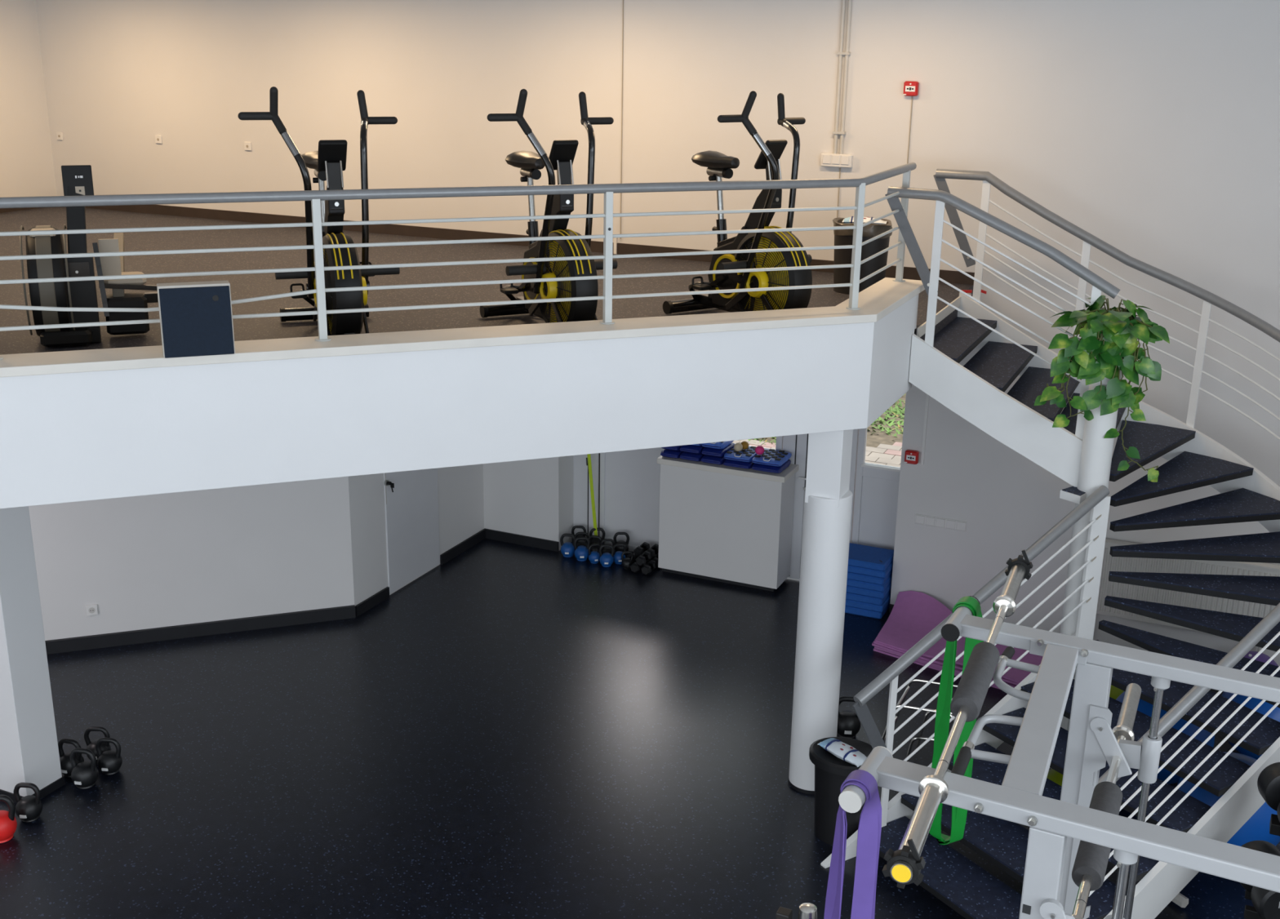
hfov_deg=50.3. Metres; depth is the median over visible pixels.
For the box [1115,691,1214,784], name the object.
ball
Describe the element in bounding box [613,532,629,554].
kettlebell
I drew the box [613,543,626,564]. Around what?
kettlebell
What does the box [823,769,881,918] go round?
band
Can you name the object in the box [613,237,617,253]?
cable cover
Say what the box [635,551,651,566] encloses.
dumbbell
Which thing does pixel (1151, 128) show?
wall
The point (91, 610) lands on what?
wall socket
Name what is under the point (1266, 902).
dumbbell
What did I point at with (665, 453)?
bag
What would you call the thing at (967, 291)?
tap
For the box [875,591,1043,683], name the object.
exercise mat
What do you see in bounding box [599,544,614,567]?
kettlebell
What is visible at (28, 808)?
kettlebell
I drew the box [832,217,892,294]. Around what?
waste bin
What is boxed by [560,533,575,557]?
kettlebell
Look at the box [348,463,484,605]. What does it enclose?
wall
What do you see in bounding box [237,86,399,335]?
bike
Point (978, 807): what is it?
bolt
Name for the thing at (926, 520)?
wall switch
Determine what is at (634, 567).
dumbbell
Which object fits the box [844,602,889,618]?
mat
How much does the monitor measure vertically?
0.250 m
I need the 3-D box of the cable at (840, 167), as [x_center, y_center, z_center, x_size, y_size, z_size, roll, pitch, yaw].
[1.693,-2.099,11.695,0.010,0.798,0.009,9,19,23]
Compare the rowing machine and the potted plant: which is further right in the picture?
the potted plant
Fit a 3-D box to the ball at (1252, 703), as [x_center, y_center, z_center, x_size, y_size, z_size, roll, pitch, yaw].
[4.575,1.875,9.964,0.660,0.660,0.660,9,19,23]
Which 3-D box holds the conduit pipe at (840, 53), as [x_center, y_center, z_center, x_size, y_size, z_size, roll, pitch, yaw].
[1.671,-3.795,11.173,0.052,2.531,0.050,9,19,23]
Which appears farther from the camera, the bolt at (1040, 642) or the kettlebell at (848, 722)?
the kettlebell at (848, 722)
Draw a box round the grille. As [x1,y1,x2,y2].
[1105,538,1279,570]
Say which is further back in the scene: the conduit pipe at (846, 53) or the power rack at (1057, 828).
the conduit pipe at (846, 53)
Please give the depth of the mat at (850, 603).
12.35 m
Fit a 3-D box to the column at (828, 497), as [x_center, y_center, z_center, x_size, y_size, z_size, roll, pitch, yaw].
[1.224,1.017,9.211,0.320,2.628,0.320,9,19,23]
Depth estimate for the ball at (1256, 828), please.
8.46 m
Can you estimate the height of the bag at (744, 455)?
0.073 m
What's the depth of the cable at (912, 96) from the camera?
11.25 m
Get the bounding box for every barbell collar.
[882,839,925,888]
[1004,550,1032,580]
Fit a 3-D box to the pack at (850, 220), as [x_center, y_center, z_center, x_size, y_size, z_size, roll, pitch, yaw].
[1.774,-1.879,10.778,0.341,0.072,0.143,5,18,12]
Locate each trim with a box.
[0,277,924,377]
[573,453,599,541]
[916,296,960,337]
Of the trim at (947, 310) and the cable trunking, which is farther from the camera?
the cable trunking
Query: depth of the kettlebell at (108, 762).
9.52 m
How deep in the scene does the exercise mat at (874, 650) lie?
11.45 m
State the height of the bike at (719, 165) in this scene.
1.599 m
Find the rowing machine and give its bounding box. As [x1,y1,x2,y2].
[19,164,158,346]
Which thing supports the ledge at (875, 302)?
on the beam
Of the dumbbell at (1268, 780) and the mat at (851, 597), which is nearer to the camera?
the dumbbell at (1268, 780)
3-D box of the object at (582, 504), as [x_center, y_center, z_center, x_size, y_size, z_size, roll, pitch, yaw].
[-0.526,-0.437,13.670,0.280,2.700,0.072,9,19,23]
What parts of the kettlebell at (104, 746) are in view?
handle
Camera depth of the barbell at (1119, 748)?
4.71 m
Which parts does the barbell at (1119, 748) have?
hook lever, hook lever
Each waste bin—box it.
[808,737,872,845]
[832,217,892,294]
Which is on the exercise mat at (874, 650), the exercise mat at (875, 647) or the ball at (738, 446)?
the exercise mat at (875, 647)
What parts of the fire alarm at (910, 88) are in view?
press plate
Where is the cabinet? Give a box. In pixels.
[657,455,799,591]
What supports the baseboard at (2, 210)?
attached to the wall at (26, 158)
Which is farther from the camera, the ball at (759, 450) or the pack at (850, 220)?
the ball at (759, 450)
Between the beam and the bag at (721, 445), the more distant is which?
the bag at (721, 445)
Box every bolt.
[973,803,983,813]
[1026,816,1037,826]
[1036,639,1044,647]
[1080,648,1088,657]
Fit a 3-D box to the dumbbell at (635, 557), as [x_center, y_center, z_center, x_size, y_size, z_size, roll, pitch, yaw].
[-0.030,0.963,13.589,0.100,0.100,0.200,8,19,22]
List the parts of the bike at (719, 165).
seat knob, crank arm, seat post, frame, console arm, arm rod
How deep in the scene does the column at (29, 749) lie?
8.99 m
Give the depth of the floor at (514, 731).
9.78 m
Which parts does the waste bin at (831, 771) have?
rim lid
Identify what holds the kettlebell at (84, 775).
on the floor at (514, 731)
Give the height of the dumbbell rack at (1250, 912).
0.865 m
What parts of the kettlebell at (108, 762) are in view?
handle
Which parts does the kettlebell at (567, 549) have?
handle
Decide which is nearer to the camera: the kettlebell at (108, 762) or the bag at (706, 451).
the kettlebell at (108, 762)
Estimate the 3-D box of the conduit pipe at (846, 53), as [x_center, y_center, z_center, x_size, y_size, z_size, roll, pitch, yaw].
[1.719,-3.788,11.152,0.052,2.531,0.050,9,19,23]
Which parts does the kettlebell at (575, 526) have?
handle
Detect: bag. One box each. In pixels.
[660,448,683,458]
[661,445,681,450]
[680,444,704,453]
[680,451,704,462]
[701,440,733,448]
[701,442,734,457]
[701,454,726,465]
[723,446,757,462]
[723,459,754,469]
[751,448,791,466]
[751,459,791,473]
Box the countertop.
[657,455,799,483]
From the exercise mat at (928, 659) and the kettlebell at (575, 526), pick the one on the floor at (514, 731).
the kettlebell at (575, 526)
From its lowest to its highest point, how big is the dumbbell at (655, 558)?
0.100 m
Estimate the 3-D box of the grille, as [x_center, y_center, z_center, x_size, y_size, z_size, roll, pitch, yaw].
[4.462,0.768,11.152,1.520,0.015,0.090,9,19,23]
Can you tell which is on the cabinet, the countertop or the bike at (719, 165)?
the countertop
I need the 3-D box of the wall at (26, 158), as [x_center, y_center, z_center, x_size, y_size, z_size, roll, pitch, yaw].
[-9.673,-1.208,9.088,0.250,6.600,14.450,9,19,23]
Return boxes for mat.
[844,593,890,612]
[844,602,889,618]
[845,587,891,605]
[846,573,892,591]
[846,581,891,599]
[847,560,893,577]
[847,568,892,585]
[848,542,893,571]
[871,642,1017,688]
[873,594,1018,684]
[873,648,1000,689]
[874,646,996,686]
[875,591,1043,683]
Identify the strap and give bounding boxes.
[586,453,597,535]
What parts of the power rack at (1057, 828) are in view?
pull handle, pull handle, flange plate, hook plate, flange plate, hook plate, guide rod, guide rod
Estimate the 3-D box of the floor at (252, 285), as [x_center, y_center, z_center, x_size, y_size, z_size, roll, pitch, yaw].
[-4.638,-0.293,7.662,10.280,0.260,13.243,9,19,23]
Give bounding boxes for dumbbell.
[629,552,638,563]
[630,562,646,573]
[634,542,650,556]
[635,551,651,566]
[640,560,657,575]
[646,543,658,559]
[652,553,658,568]
[1240,840,1279,918]
[1257,762,1279,822]
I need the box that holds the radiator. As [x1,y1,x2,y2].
[1096,538,1279,652]
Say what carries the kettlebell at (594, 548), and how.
on the floor at (514, 731)
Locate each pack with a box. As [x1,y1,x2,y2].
[817,737,866,767]
[842,216,886,224]
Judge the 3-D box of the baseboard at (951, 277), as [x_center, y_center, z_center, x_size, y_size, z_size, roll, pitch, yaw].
[-1.895,-2.209,13.367,10.280,0.100,0.020,9,19,23]
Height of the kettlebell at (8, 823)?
0.314 m
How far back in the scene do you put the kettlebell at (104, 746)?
9.66 m
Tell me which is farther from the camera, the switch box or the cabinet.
the cabinet
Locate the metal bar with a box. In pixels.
[1171,893,1188,907]
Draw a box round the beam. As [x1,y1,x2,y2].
[0,293,919,508]
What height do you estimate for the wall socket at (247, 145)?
0.085 m
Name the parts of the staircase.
plate, post, plate, post, plate, handrail, post, rod, rod, rod, rod, rod, rod, handrail, rod, rod, rod, rod, post, newel panel, post, handrail, rod, rod, rod, rod, rod, post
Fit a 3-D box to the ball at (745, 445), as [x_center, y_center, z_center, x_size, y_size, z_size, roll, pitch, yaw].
[0.980,-0.133,12.794,0.080,0.080,0.080,9,19,23]
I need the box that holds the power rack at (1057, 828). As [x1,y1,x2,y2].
[838,595,1279,918]
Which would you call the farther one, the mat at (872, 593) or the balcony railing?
the mat at (872, 593)
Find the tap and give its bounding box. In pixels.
[961,289,972,295]
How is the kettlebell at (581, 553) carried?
on the floor at (514, 731)
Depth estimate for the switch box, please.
11.53 m
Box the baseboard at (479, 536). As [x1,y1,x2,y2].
[440,528,485,564]
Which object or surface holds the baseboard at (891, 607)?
attached to the wall at (1151, 128)
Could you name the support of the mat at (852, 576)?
on the mat at (851, 583)
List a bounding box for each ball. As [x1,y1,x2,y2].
[733,442,742,451]
[741,440,748,449]
[755,445,764,454]
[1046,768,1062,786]
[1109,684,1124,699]
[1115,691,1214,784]
[1177,751,1279,846]
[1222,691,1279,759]
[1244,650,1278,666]
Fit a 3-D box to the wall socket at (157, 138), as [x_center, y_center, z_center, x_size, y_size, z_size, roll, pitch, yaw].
[-5.131,-3.410,14.544,0.085,0.085,0.018,9,19,23]
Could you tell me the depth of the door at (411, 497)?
12.81 m
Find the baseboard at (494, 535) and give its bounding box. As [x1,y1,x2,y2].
[484,528,559,551]
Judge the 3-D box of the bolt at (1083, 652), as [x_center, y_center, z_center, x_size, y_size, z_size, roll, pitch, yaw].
[1.534,0.668,4.710,0.026,0.026,0.010,10,19,26]
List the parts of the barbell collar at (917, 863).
lever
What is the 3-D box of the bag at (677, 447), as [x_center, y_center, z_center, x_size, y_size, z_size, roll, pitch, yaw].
[0.349,-0.160,13.043,0.192,0.076,0.386,9,19,23]
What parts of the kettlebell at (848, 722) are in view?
handle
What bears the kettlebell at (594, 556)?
on the floor at (514, 731)
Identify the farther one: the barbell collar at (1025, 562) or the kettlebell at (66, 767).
the kettlebell at (66, 767)
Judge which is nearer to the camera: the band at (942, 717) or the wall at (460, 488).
the band at (942, 717)
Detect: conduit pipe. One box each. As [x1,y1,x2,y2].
[832,0,845,154]
[838,0,852,154]
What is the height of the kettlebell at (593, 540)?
0.237 m
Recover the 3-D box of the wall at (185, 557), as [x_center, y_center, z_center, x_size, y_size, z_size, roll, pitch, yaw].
[-5.931,0.328,10.749,7.136,2.800,0.294,-5,18,-19]
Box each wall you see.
[0,0,57,197]
[28,476,355,654]
[35,0,1279,666]
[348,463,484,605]
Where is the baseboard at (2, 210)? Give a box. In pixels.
[0,207,42,213]
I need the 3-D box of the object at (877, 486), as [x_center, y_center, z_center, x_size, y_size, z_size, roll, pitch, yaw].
[2.225,-0.018,12.472,0.480,2.700,0.100,9,19,23]
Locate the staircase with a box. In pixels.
[820,168,1279,918]
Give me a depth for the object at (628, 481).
13.70 m
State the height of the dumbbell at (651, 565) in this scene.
0.100 m
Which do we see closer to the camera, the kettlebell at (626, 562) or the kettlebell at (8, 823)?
the kettlebell at (8, 823)
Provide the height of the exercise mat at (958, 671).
0.034 m
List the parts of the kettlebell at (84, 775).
handle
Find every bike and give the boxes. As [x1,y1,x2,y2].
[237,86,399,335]
[480,88,617,323]
[662,91,812,314]
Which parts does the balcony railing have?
post, rod, rod, rod, rod, rod, handrail, post, post, post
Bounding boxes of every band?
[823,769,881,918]
[928,595,983,844]
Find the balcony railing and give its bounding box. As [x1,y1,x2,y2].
[0,162,916,359]
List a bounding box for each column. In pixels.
[0,506,65,802]
[788,429,853,794]
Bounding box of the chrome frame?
[881,678,958,761]
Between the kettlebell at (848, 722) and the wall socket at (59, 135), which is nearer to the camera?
the kettlebell at (848, 722)
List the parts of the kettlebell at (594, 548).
handle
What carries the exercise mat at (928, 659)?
on the exercise mat at (958, 671)
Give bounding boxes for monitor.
[61,164,93,195]
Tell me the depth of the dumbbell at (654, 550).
13.51 m
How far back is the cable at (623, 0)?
12.25 m
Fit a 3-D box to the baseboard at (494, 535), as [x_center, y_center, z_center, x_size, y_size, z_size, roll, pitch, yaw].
[-1.217,0.823,13.963,0.860,0.100,0.020,9,19,23]
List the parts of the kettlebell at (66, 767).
handle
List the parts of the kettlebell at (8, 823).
handle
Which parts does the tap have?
tap handle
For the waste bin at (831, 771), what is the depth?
8.79 m
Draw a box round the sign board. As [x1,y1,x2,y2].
[156,280,235,358]
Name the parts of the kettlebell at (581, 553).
handle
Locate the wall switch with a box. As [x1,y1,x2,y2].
[915,514,967,531]
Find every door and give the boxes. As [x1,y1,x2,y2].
[383,468,439,594]
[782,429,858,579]
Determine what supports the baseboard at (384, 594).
attached to the wall at (460, 488)
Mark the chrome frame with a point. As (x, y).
(901, 700)
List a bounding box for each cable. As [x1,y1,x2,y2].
[619,0,623,239]
[836,167,840,217]
[906,96,912,164]
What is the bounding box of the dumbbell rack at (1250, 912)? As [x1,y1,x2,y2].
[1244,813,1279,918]
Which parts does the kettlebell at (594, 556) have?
handle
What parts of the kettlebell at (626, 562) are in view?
handle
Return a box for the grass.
[737,394,905,444]
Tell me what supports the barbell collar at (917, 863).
attached to the barbell at (968, 699)
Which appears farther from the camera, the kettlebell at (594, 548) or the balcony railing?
the kettlebell at (594, 548)
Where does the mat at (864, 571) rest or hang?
on the mat at (852, 576)
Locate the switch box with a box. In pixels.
[820,153,853,168]
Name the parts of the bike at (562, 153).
seat knob, crank arm, seat post, frame, console arm, arm rod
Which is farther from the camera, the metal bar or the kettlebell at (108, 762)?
the kettlebell at (108, 762)
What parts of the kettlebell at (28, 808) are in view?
handle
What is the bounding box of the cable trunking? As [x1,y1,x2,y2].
[920,394,928,464]
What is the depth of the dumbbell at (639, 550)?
13.47 m
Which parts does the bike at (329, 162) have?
seat knob, seat post, arm rod, console arm, frame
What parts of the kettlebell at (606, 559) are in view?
handle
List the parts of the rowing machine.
cage rail, post, post, slide rail, seat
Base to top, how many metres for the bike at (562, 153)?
1.599 m
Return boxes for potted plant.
[1034,295,1169,482]
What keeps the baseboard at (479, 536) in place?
attached to the wall at (460, 488)
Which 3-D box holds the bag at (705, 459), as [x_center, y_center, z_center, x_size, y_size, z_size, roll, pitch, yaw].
[0.738,-0.029,12.899,0.214,0.077,0.384,9,19,23]
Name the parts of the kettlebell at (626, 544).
handle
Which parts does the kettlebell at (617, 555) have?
handle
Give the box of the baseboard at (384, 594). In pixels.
[355,586,389,617]
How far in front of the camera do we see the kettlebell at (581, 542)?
13.71 m
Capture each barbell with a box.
[775,902,817,918]
[890,563,1026,883]
[1040,683,1162,918]
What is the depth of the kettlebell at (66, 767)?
9.47 m
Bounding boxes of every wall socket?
[56,132,63,140]
[85,604,97,615]
[155,135,162,143]
[244,142,251,151]
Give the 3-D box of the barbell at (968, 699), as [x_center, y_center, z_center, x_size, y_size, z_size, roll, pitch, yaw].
[1.077,0.727,4.401,0.094,0.091,2.261,8,19,21]
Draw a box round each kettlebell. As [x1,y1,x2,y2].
[0,794,17,843]
[13,782,42,822]
[57,737,84,777]
[69,747,98,789]
[84,726,111,764]
[95,737,122,775]
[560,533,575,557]
[571,525,586,543]
[573,537,590,561]
[574,532,589,546]
[587,543,600,564]
[588,535,601,551]
[589,528,605,544]
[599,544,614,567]
[600,538,615,554]
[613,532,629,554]
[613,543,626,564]
[621,551,633,569]
[836,696,860,738]
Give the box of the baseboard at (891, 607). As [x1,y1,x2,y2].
[888,604,1148,651]
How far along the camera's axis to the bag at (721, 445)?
12.70 m
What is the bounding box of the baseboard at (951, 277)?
[84,204,974,284]
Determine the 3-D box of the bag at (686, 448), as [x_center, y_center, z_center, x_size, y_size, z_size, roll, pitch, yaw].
[0.539,-0.131,12.962,0.213,0.077,0.384,9,19,23]
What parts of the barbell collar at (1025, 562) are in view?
lever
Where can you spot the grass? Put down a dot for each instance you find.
(898, 411)
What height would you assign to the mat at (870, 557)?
0.067 m
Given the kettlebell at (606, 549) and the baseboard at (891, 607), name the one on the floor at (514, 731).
the kettlebell at (606, 549)
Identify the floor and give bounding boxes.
[0,206,973,355]
[0,393,1279,918]

